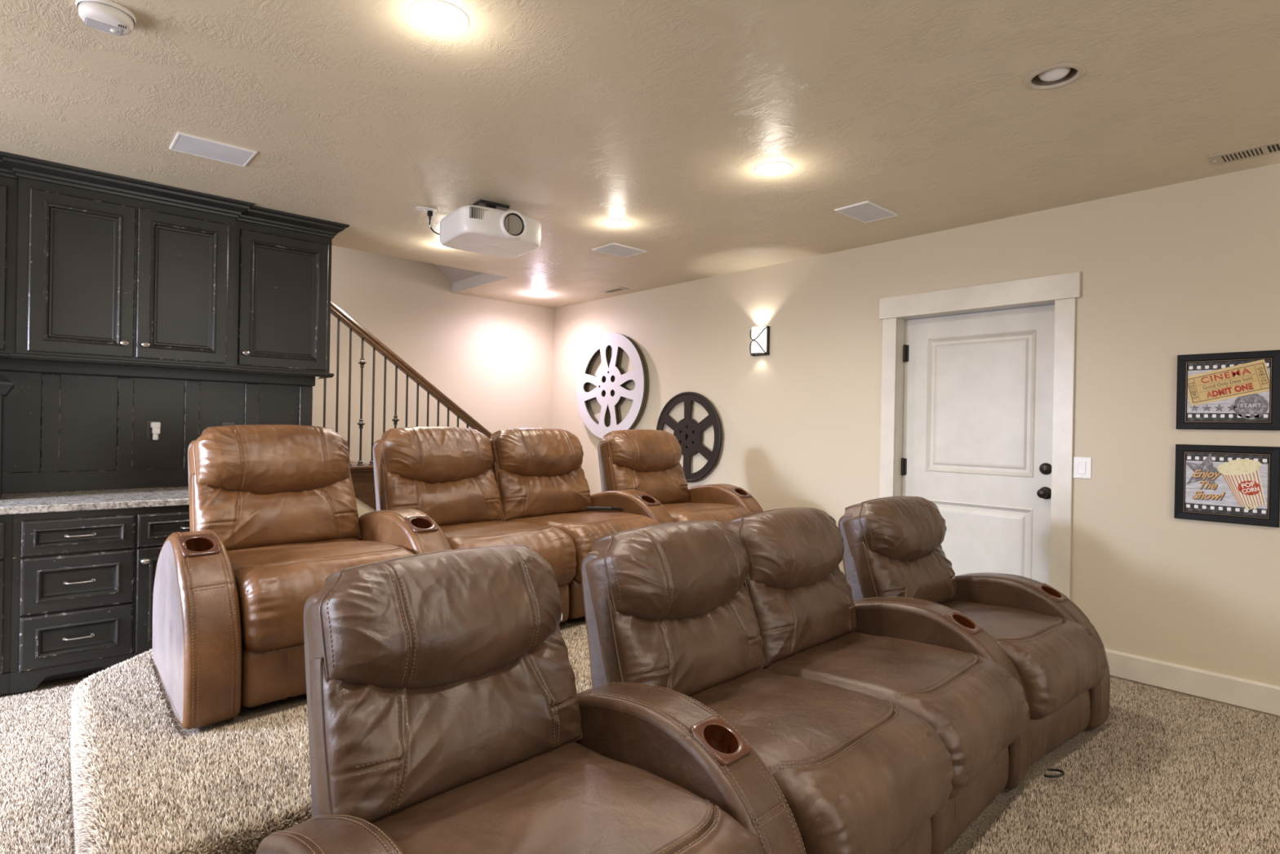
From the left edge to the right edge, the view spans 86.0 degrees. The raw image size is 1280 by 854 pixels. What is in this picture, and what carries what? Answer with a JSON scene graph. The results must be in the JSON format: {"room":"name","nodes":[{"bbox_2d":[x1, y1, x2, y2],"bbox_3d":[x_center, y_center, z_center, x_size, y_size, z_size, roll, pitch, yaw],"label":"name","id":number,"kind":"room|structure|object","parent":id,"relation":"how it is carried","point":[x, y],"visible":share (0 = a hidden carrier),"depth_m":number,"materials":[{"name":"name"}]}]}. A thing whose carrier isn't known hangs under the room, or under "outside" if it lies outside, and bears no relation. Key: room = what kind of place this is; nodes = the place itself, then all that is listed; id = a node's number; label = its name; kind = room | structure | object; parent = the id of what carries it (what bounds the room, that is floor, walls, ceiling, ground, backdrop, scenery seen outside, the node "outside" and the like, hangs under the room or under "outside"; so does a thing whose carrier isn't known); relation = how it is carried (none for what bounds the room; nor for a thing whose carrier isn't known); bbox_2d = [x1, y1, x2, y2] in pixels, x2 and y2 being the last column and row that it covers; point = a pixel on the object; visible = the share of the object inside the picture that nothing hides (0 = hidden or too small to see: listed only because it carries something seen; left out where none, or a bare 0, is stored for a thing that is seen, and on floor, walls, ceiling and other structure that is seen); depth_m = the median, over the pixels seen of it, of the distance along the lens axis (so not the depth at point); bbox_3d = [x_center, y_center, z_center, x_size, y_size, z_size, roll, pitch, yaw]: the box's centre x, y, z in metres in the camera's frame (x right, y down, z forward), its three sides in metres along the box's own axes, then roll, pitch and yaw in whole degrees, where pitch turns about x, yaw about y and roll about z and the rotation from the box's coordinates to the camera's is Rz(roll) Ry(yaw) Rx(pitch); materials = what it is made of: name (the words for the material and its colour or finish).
{"room":"home theater","nodes":[
{"label":"home theater","id":0,"kind":"room"},
{"bbox_2d":[11,371,313,426],"bbox_3d":[-3.964,-0.068,3.273,4.452,2.559,0.235,1,0,-42],"label":"wall","id":1,"kind":"structure","parent":0,"point":[11,371],"depth_m":4.34,"materials":[{"name":"paint"}]},
{"bbox_2d":[0,176,18,353],"bbox_3d":[-3.458,-0.852,3.325,0.654,0.955,0.339,1,0,-42],"label":"upper cabinet","id":2,"kind":"object","parent":1,"relation":"attached to","point":[9,187],"visible":0.77,"depth_m":3.44,"materials":[{"name":"black paint"}]},
{"bbox_2d":[16,177,235,366],"bbox_3d":[-2.843,-0.841,3.841,0.949,0.955,0.389,1,0,-42],"label":"upper cabinet","id":3,"kind":"object","parent":1,"relation":"attached to","point":[100,275],"visible":0.98,"depth_m":3.68,"materials":[{"name":"black paint"}]},
{"bbox_2d":[0,352,333,378],"bbox_3d":[-2.807,-0.349,3.750,0.307,0.026,2.228,1,0,41],"label":"rail","id":4,"kind":"object","parent":3,"relation":"attached to","point":[2,355],"visible":1,"depth_m":3.79,"materials":[{"name":"black paint"}]},
{"bbox_2d":[0,151,349,239],"bbox_3d":[-2.783,-1.283,3.772,0.375,0.086,2.293,1,0,43],"label":"crown molding","id":5,"kind":"structure","parent":3,"relation":"attached to","point":[12,166],"depth_m":3.77,"materials":[{"name":"black paint"}]},
{"bbox_2d":[0,371,312,493],"bbox_3d":[-3.030,0.035,3.927,2.158,0.645,0.036,1,0,-42],"label":"backsplash","id":6,"kind":"structure","parent":1,"relation":"attached to","point":[61,433],"depth_m":3.94,"materials":[{"name":"black paint"}]},
{"bbox_2d":[146,420,161,439],"bbox_3d":[-2.875,0.018,4.057,0.072,0.116,0.009,1,0,-42],"label":"outlet","id":7,"kind":"object","parent":6,"relation":"attached to","point":[148,430],"visible":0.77,"depth_m":4.04,"materials":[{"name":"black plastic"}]},
{"bbox_2d":[150,422,160,439],"bbox_3d":[-2.852,0.024,4.037,0.048,0.106,0.050,1,0,-42],"label":"air freshener","id":8,"kind":"object","parent":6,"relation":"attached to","point":[155,426],"visible":1,"depth_m":4.02,"materials":[{"name":"white plastic"}]},
{"bbox_2d":[152,433,158,439],"bbox_3d":[-2.849,0.053,4.033,0.030,0.048,0.030,1,0,-42],"label":"bottle","id":9,"kind":"object","parent":8,"relation":"on","point":[155,436],"depth_m":4.02,"materials":[{"name":"white plastic"}]},
{"bbox_2d":[222,422,235,426],"bbox_3d":[-2.589,0.025,4.313,0.072,0.116,0.009,1,0,-42],"label":"outlet","id":10,"kind":"object","parent":6,"relation":"attached to","point":[223,423],"visible":0.11,"depth_m":4.31,"materials":[{"name":"black plastic"}]},
{"bbox_2d":[0,358,315,386],"bbox_3d":[-2.943,-0.326,3.845,2.168,0.078,0.264,1,0,-42],"label":"cabinet trim","id":11,"kind":"structure","parent":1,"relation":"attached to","point":[17,365],"depth_m":3.99,"materials":[{"name":"black paint"}]},
{"bbox_2d":[233,220,332,373],"bbox_3d":[-2.297,-0.832,4.363,0.559,0.955,0.339,1,0,-42],"label":"upper cabinet","id":12,"kind":"object","parent":1,"relation":"attached to","point":[282,277],"visible":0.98,"depth_m":4.26,"materials":[{"name":"black paint"}]},
{"bbox_2d":[80,616,591,853],"bbox_3d":[-0.419,1.124,3.388,3.681,0.294,1.920,1,0,-42],"label":"carpet","id":13,"kind":"object","parent":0,"point":[246,713],"visible":0.06,"depth_m":2.14,"materials":[{"name":"beige carpet"}]},
{"bbox_2d":[152,424,451,729],"bbox_3d":[-1.346,0.472,2.739,0.926,0.956,0.970,1,0,44],"label":"recliner","id":14,"kind":"object","parent":13,"relation":"on","point":[273,513],"visible":0.82,"depth_m":2.53,"materials":[{"name":"brown leather"}]},
{"bbox_2d":[226,537,413,652],"bbox_3d":[-1.280,0.603,2.673,0.735,0.286,0.636,1,0,44],"label":"seat cushion","id":15,"kind":"object","parent":14,"relation":"on","point":[274,579],"depth_m":2.35,"materials":[{"name":"brown leather"}]},
{"bbox_2d":[372,426,673,622],"bbox_3d":[-0.547,0.485,3.665,0.926,0.957,1.460,1,0,44],"label":"loveseat","id":16,"kind":"object","parent":13,"relation":"on","point":[529,486],"visible":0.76,"depth_m":3.56,"materials":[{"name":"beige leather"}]},
{"bbox_2d":[439,520,577,586],"bbox_3d":[-0.764,0.612,3.309,0.733,0.283,0.636,1,0,44],"label":"seat cushion","id":17,"kind":"object","parent":16,"relation":"on","point":[557,546],"depth_m":3.20,"materials":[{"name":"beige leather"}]},
{"bbox_2d":[506,511,658,582],"bbox_3d":[-0.310,0.621,3.773,0.735,0.284,0.636,1,0,44],"label":"seat cushion","id":18,"kind":"object","parent":16,"relation":"on","point":[584,527],"depth_m":3.59,"materials":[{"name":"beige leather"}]},
{"bbox_2d":[586,506,622,511],"bbox_3d":[-0.209,0.477,4.014,0.212,0.024,0.042,1,0,0],"label":"remote control","id":19,"kind":"object","parent":16,"relation":"on","point":[588,508],"visible":1,"depth_m":4.00,"materials":[{"name":"black plastic"}]},
{"bbox_2d":[597,429,763,524],"bbox_3d":[0.294,0.500,4.489,0.811,0.956,0.926,1,0,-41],"label":"recliner","id":20,"kind":"object","parent":13,"relation":"on","point":[647,461],"visible":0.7,"depth_m":4.52,"materials":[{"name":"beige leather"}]},
{"bbox_2d":[662,502,752,524],"bbox_3d":[0.294,0.629,4.364,0.636,0.287,0.735,1,0,-41],"label":"seat cushion","id":21,"kind":"object","parent":20,"relation":"on","point":[721,512],"depth_m":4.18,"materials":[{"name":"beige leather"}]},
{"bbox_2d":[355,497,376,517],"bbox_3d":[-1.918,0.738,5.336,1.368,0.976,0.038,1,0,-42],"label":"wall","id":22,"kind":"structure","parent":0,"point":[362,508],"depth_m":5.16,"materials":[{"name":"paint"}]},
{"bbox_2d":[312,245,553,463],"bbox_3d":[-3.665,-1.596,5.105,7.300,5.620,0.001,1,0,-42],"label":"wall","id":23,"kind":"structure","parent":0,"point":[493,358],"depth_m":6.58,"materials":[{"name":"paint"}]},
{"bbox_2d":[434,263,507,293],"bbox_3d":[-2.763,-2.895,5.187,3.720,3.129,1.045,1,0,-42],"label":"ceiling","id":24,"kind":"structure","parent":0,"point":[461,279],"depth_m":6.49,"materials":[{"name":"paint"}]},
{"bbox_2d":[0,0,1279,308],"bbox_3d":[-0.615,-1.284,1.687,7.300,0.001,9.170,1,0,-42],"label":"ceiling","id":25,"kind":"structure","parent":0,"point":[659,117],"depth_m":2.76,"materials":[{"name":"paint"}]},
{"bbox_2d":[75,0,136,35],"bbox_3d":[-1.673,-1.278,2.150,0.152,0.054,0.152,1,0,-42],"label":"smoke detector","id":26,"kind":"object","parent":25,"relation":"attached to","point":[107,16],"visible":1,"depth_m":2.12,"materials":[{"name":"white plastic"}]},
{"bbox_2d":[168,131,257,167],"bbox_3d":[-2.019,-1.308,3.246,0.316,0.009,0.250,1,0,-42],"label":"ceiling speaker","id":27,"kind":"object","parent":25,"relation":"attached to","point":[182,142],"visible":1,"depth_m":3.23,"materials":[{"name":"white plastic"}]},
{"bbox_2d":[415,205,437,213],"bbox_3d":[-1.275,-1.296,4.095,0.120,0.009,0.074,1,0,-22],"label":"outlet","id":28,"kind":"object","parent":25,"relation":"attached to","point":[418,208],"visible":1,"depth_m":4.08,"materials":[{"name":"white plastic"}]},
{"bbox_2d":[426,210,439,235],"bbox_3d":[-1.212,-1.211,4.085,0.128,0.158,0.032,1,0,22],"label":"power cord","id":29,"kind":"object","parent":28,"relation":"attached to","point":[429,213],"visible":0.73,"depth_m":4.09,"materials":[{"name":"black plastic"}]},
{"bbox_2d":[408,0,470,35],"bbox_3d":[-0.629,-1.329,2.154,0.187,0.112,0.187,1,0,-42],"label":"recessed light","id":30,"kind":"object","parent":25,"relation":"in","point":[435,16],"visible":0.99,"depth_m":2.15,"materials":[{"name":"white glass"}]},
{"bbox_2d":[429,241,449,248],"bbox_3d":[-1.410,-1.348,4.912,0.187,0.112,0.187,1,0,-42],"label":"recessed light","id":31,"kind":"object","parent":25,"relation":"in","point":[436,244],"visible":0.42,"depth_m":4.91,"materials":[{"name":"white glass"}]},
{"bbox_2d":[439,199,541,257],"bbox_3d":[-0.858,-1.171,3.981,0.500,0.242,0.463,1,0,-37],"label":"projector","id":32,"kind":"object","parent":25,"relation":"attached to","point":[485,227],"visible":1,"depth_m":3.85,"materials":[{"name":"white plastic"}]},
{"bbox_2d":[528,292,548,296],"bbox_3d":[-0.987,-1.343,6.693,0.187,0.112,0.187,1,0,-42],"label":"recessed light","id":33,"kind":"object","parent":25,"relation":"in","point":[538,294],"visible":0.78,"depth_m":6.68,"materials":[{"name":"white glass"}]},
{"bbox_2d":[600,286,628,293],"bbox_3d":[-0.236,-1.278,6.426,0.110,0.012,0.280,1,0,-42],"label":"ceiling vent","id":34,"kind":"object","parent":25,"relation":"in","point":[617,289],"visible":1,"depth_m":6.41,"materials":[{"name":"beige metal"}]},
{"bbox_2d":[601,218,631,227],"bbox_3d":[-0.145,-1.323,4.308,0.187,0.112,0.187,1,0,-42],"label":"recessed light","id":35,"kind":"object","parent":25,"relation":"in","point":[612,223],"visible":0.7,"depth_m":4.30,"materials":[{"name":"white glass"}]},
{"bbox_2d":[591,242,646,257],"bbox_3d":[-0.151,-1.276,4.962,0.313,0.009,0.250,1,0,-42],"label":"ceiling speaker","id":36,"kind":"object","parent":25,"relation":"attached to","point":[615,249],"visible":1,"depth_m":4.95,"materials":[{"name":"white plastic"}]},
{"bbox_2d":[754,161,793,176],"bbox_3d":[0.655,-1.307,3.357,0.187,0.112,0.187,1,0,-42],"label":"recessed light","id":37,"kind":"object","parent":25,"relation":"in","point":[771,168],"visible":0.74,"depth_m":3.35,"materials":[{"name":"white glass"}]},
{"bbox_2d":[834,200,898,222],"bbox_3d":[1.319,-1.247,3.991,0.338,0.009,0.216,1,0,-42],"label":"ceiling speaker","id":38,"kind":"object","parent":25,"relation":"attached to","point":[866,211],"visible":1,"depth_m":3.98,"materials":[{"name":"white plastic"}]},
{"bbox_2d":[1023,62,1085,90],"bbox_3d":[1.475,-1.293,2.442,0.187,0.107,0.187,1,0,-42],"label":"recessed light","id":39,"kind":"object","parent":25,"relation":"in","point":[1055,76],"visible":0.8,"depth_m":2.44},
{"bbox_2d":[1208,140,1279,165],"bbox_3d":[2.745,-1.218,3.022,0.150,0.012,0.356,1,0,-42],"label":"ceiling vent","id":40,"kind":"object","parent":25,"relation":"in","point":[1273,147],"visible":1,"depth_m":3.06,"materials":[{"name":"beige metal"}]},
{"bbox_2d":[0,672,1279,853],"bbox_3d":[-0.662,1.269,1.691,7.300,0.001,9.170,1,0,-42],"label":"floor","id":41,"kind":"structure","parent":0,"point":[972,833],"depth_m":2.42,"materials":[{"name":"beige carpet"}]},
{"bbox_2d":[0,514,13,694],"bbox_3d":[-3.293,0.795,3.188,0.560,0.818,0.760,1,0,-42],"label":"base cabinet","id":42,"kind":"object","parent":41,"relation":"on","point":[6,520],"visible":0.93,"depth_m":3.12,"materials":[{"name":"black paint"}]},
{"bbox_2d":[0,486,189,515],"bbox_3d":[-2.779,0.378,3.652,2.175,0.034,0.749,1,0,-42],"label":"countertop","id":43,"kind":"structure","parent":42,"relation":"on","point":[108,499],"depth_m":3.45,"materials":[{"name":"stone"}]},
{"bbox_2d":[0,374,14,498],"bbox_3d":[-3.369,0.036,3.317,0.499,0.628,0.415,1,0,-42],"label":"pilaster","id":44,"kind":"object","parent":43,"relation":"on","point":[6,385],"visible":1,"depth_m":3.33,"materials":[{"name":"black paint"}]},
{"bbox_2d":[10,507,136,693],"bbox_3d":[-2.915,0.801,3.526,0.454,0.818,0.760,1,0,-42],"label":"base cabinet","id":45,"kind":"object","parent":41,"relation":"on","point":[73,572],"visible":0.98,"depth_m":3.25,"materials":[{"name":"black paint"}]},
{"bbox_2d":[133,504,190,656],"bbox_3d":[-2.550,0.808,3.845,0.516,0.818,0.769,1,0,-42],"label":"base cabinet","id":46,"kind":"object","parent":41,"relation":"on","point":[154,525],"visible":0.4,"depth_m":3.45,"materials":[{"name":"black paint"}]},
{"bbox_2d":[69,624,591,853],"bbox_3d":[-0.800,1.101,3.018,2.654,0.295,1.910,1,0,-42],"label":"platform","id":47,"kind":"object","parent":41,"relation":"on","point":[85,820],"visible":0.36,"depth_m":1.92,"materials":[{"name":"beige carpet"}]},
{"bbox_2d":[323,300,492,510],"bbox_3d":[-2.978,-0.416,5.000,4.005,3.245,1.095,1,0,-42],"label":"stair railing","id":48,"kind":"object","parent":41,"relation":"on","point":[362,473],"depth_m":5.19,"materials":[{"name":"brown wood"}]},
{"bbox_2d":[255,545,806,853],"bbox_3d":[-0.240,0.789,1.447,0.970,0.956,0.925,1,0,-45],"label":"recliner","id":49,"kind":"object","parent":41,"relation":"on","point":[446,714],"visible":1,"depth_m":1.50,"materials":[{"name":"brown leather"}]},
{"bbox_2d":[369,741,767,853],"bbox_3d":[-0.176,0.922,1.379,0.636,0.284,0.734,1,0,-45],"label":"seat cushion","id":50,"kind":"object","parent":49,"relation":"on","point":[539,797],"depth_m":1.42,"materials":[{"name":"brown leather"}]},
{"bbox_2d":[0,676,1279,853],"bbox_3d":[-0.298,1.267,2.318,5.899,0.017,4.854,1,0,-42],"label":"carpet","id":51,"kind":"structure","parent":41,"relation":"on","point":[1133,708],"depth_m":2.47,"materials":[{"name":"beige carpet"}]},
{"bbox_2d":[1043,768,1064,777],"bbox_3d":[1.526,1.275,2.526,0.065,0.024,0.068,1,0,34],"label":"power cord","id":52,"kind":"object","parent":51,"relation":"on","point":[1048,769],"visible":1,"depth_m":2.51,"materials":[{"name":"black plastic"}]},
{"bbox_2d":[581,506,1031,853],"bbox_3d":[0.629,0.804,2.299,1.460,0.957,0.924,1,0,-44],"label":"loveseat","id":53,"kind":"object","parent":41,"relation":"on","point":[882,725],"visible":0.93,"depth_m":2.10,"materials":[{"name":"brown leather"}]},
{"bbox_2d":[688,667,953,853],"bbox_3d":[0.405,0.931,1.947,0.636,0.283,0.732,1,0,-44],"label":"seat cushion","id":54,"kind":"object","parent":53,"relation":"on","point":[856,772],"depth_m":1.75,"materials":[{"name":"brown leather"}]},
{"bbox_2d":[762,631,1028,799],"bbox_3d":[0.869,0.938,2.402,0.636,0.286,0.732,1,0,-44],"label":"seat cushion","id":55,"kind":"object","parent":53,"relation":"on","point":[975,707],"depth_m":2.25,"materials":[{"name":"brown leather"}]},
{"bbox_2d":[838,496,1110,767],"bbox_3d":[1.498,0.819,3.082,0.811,0.956,0.926,1,0,-39],"label":"recliner","id":56,"kind":"object","parent":41,"relation":"on","point":[893,548],"visible":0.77,"depth_m":3.05,"materials":[{"name":"brown leather"}]},
{"bbox_2d":[939,599,1106,719],"bbox_3d":[1.493,0.950,2.957,0.636,0.287,0.734,1,0,-39],"label":"seat cushion","id":57,"kind":"object","parent":56,"relation":"on","point":[1057,659],"depth_m":2.72,"materials":[{"name":"brown leather"}]},
{"bbox_2d":[551,163,1279,717],"bbox_3d":[2.082,0.042,4.122,0.001,2.560,9.170,1,0,-42],"label":"wall","id":58,"kind":"structure","parent":0,"point":[1192,267],"depth_m":3.72,"materials":[{"name":"paint"}]},
{"bbox_2d":[576,332,648,439],"bbox_3d":[-0.282,-0.398,6.716,0.077,1.040,1.040,1,0,-42],"label":"reel","id":59,"kind":"object","parent":58,"relation":"attached to","point":[611,380],"visible":0.98,"depth_m":6.66,"materials":[{"name":"white paint"}]},
{"bbox_2d":[656,391,722,482],"bbox_3d":[0.419,0.087,5.942,0.051,0.784,0.784,1,0,-42],"label":"reel","id":60,"kind":"object","parent":58,"relation":"attached to","point":[694,430],"visible":0.73,"depth_m":5.88,"materials":[{"name":"brown metal"}]},
{"bbox_2d":[749,325,769,355],"bbox_3d":[0.918,-0.673,5.358,0.108,0.224,0.160,1,0,-42],"label":"wall sconce","id":61,"kind":"object","parent":58,"relation":"attached to","point":[760,338],"visible":1,"depth_m":5.32,"materials":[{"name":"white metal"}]},
{"bbox_2d":[901,304,1054,585],"bbox_3d":[2.067,0.291,4.263,0.109,2.002,0.936,1,0,-42],"label":"door","id":62,"kind":"structure","parent":58,"relation":"in","point":[978,397],"depth_m":4.23,"materials":[{"name":"paint"}]},
{"bbox_2d":[879,271,1081,599],"bbox_3d":[2.056,0.223,4.247,0.188,2.158,1.180,1,0,-42],"label":"trim","id":63,"kind":"structure","parent":58,"relation":"attached to","point":[1061,291],"depth_m":3.96,"materials":[{"name":"white paint"}]},
{"bbox_2d":[1072,456,1091,479],"bbox_3d":[2.412,0.222,3.743,0.010,0.116,0.086,1,0,-42],"label":"light switch","id":64,"kind":"object","parent":58,"relation":"attached to","point":[1082,465],"visible":1,"depth_m":3.74,"materials":[{"name":"white plastic"}]},
{"bbox_2d":[1104,648,1279,715],"bbox_3d":[2.055,1.237,4.119,0.014,0.130,9.170,1,0,-42],"label":"baseboard","id":65,"kind":"structure","parent":58,"relation":"attached to","point":[1246,693],"depth_m":3.36,"materials":[{"name":"white paint"}]},
{"bbox_2d":[1173,444,1279,527],"bbox_3d":[2.807,0.273,3.290,0.022,0.369,0.385,1,0,-42],"label":"framed print","id":66,"kind":"object","parent":58,"relation":"attached to","point":[1230,484],"visible":1,"depth_m":3.28,"materials":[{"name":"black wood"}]},
{"bbox_2d":[1176,350,1279,430],"bbox_3d":[2.816,-0.172,3.289,0.022,0.369,0.385,1,0,-42],"label":"framed print","id":67,"kind":"object","parent":58,"relation":"attached to","point":[1235,390],"visible":1,"depth_m":3.28,"materials":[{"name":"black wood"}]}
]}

